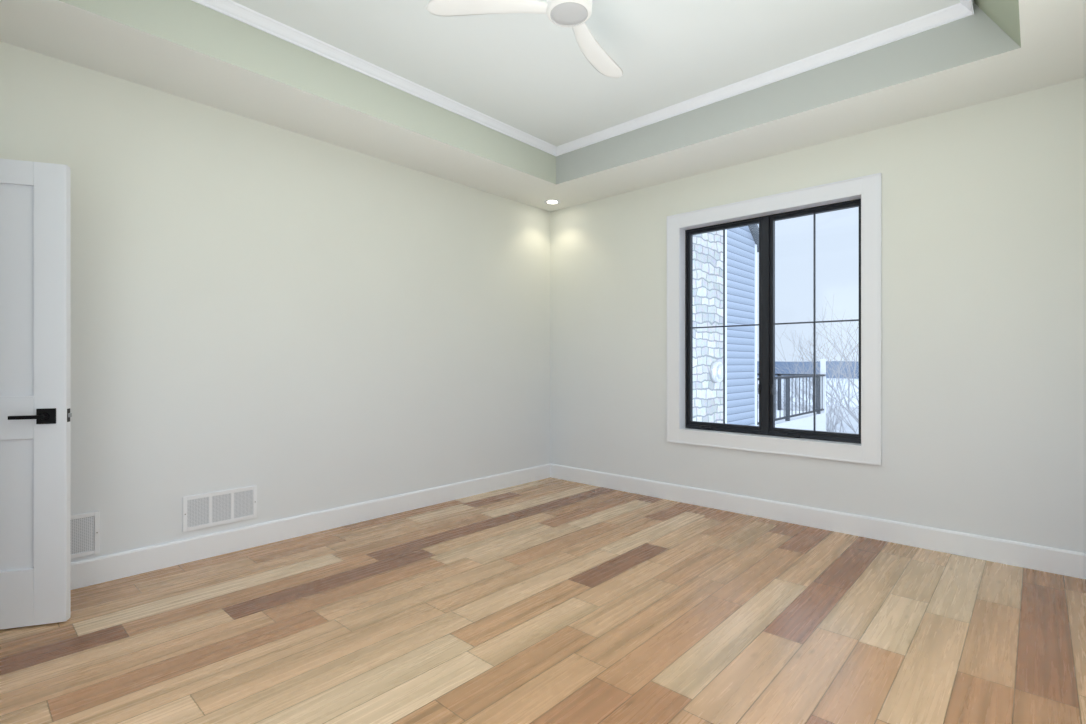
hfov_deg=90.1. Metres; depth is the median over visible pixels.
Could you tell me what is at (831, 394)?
tree
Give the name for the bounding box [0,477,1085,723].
floor
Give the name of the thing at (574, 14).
ceiling fan
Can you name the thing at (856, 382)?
ground
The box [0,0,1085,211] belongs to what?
ceiling
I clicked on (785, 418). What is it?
deck
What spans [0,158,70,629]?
door
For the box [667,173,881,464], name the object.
window
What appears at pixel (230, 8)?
crown molding
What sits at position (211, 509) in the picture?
air vent
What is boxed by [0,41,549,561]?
wall
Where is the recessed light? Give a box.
[544,199,559,204]
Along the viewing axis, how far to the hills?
808.77 m
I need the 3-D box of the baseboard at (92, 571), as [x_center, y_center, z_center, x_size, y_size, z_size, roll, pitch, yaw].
[0.123,1.101,2.464,4.240,0.138,4.500,0,0,42]
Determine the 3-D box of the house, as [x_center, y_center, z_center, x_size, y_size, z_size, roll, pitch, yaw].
[0.911,3.070,9.836,4.260,14.200,5.650,0,0,42]
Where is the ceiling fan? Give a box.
[426,0,622,77]
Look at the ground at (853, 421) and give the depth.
108.63 m
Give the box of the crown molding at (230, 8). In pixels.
[191,0,973,155]
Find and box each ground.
[757,377,858,406]
[758,403,858,433]
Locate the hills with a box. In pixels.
[757,361,858,378]
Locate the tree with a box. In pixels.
[757,297,858,433]
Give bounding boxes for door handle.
[8,408,71,423]
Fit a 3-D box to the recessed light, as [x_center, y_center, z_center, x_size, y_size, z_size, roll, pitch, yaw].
[0.090,-1.547,5.216,0.156,0.006,0.156,0,0,42]
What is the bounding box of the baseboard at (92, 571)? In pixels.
[71,463,1085,589]
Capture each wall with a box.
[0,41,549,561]
[550,77,1085,552]
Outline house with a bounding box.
[693,224,758,425]
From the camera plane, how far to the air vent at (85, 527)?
2.84 m
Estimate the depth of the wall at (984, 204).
3.41 m
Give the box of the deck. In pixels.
[757,359,825,430]
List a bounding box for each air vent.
[71,511,99,558]
[183,485,256,531]

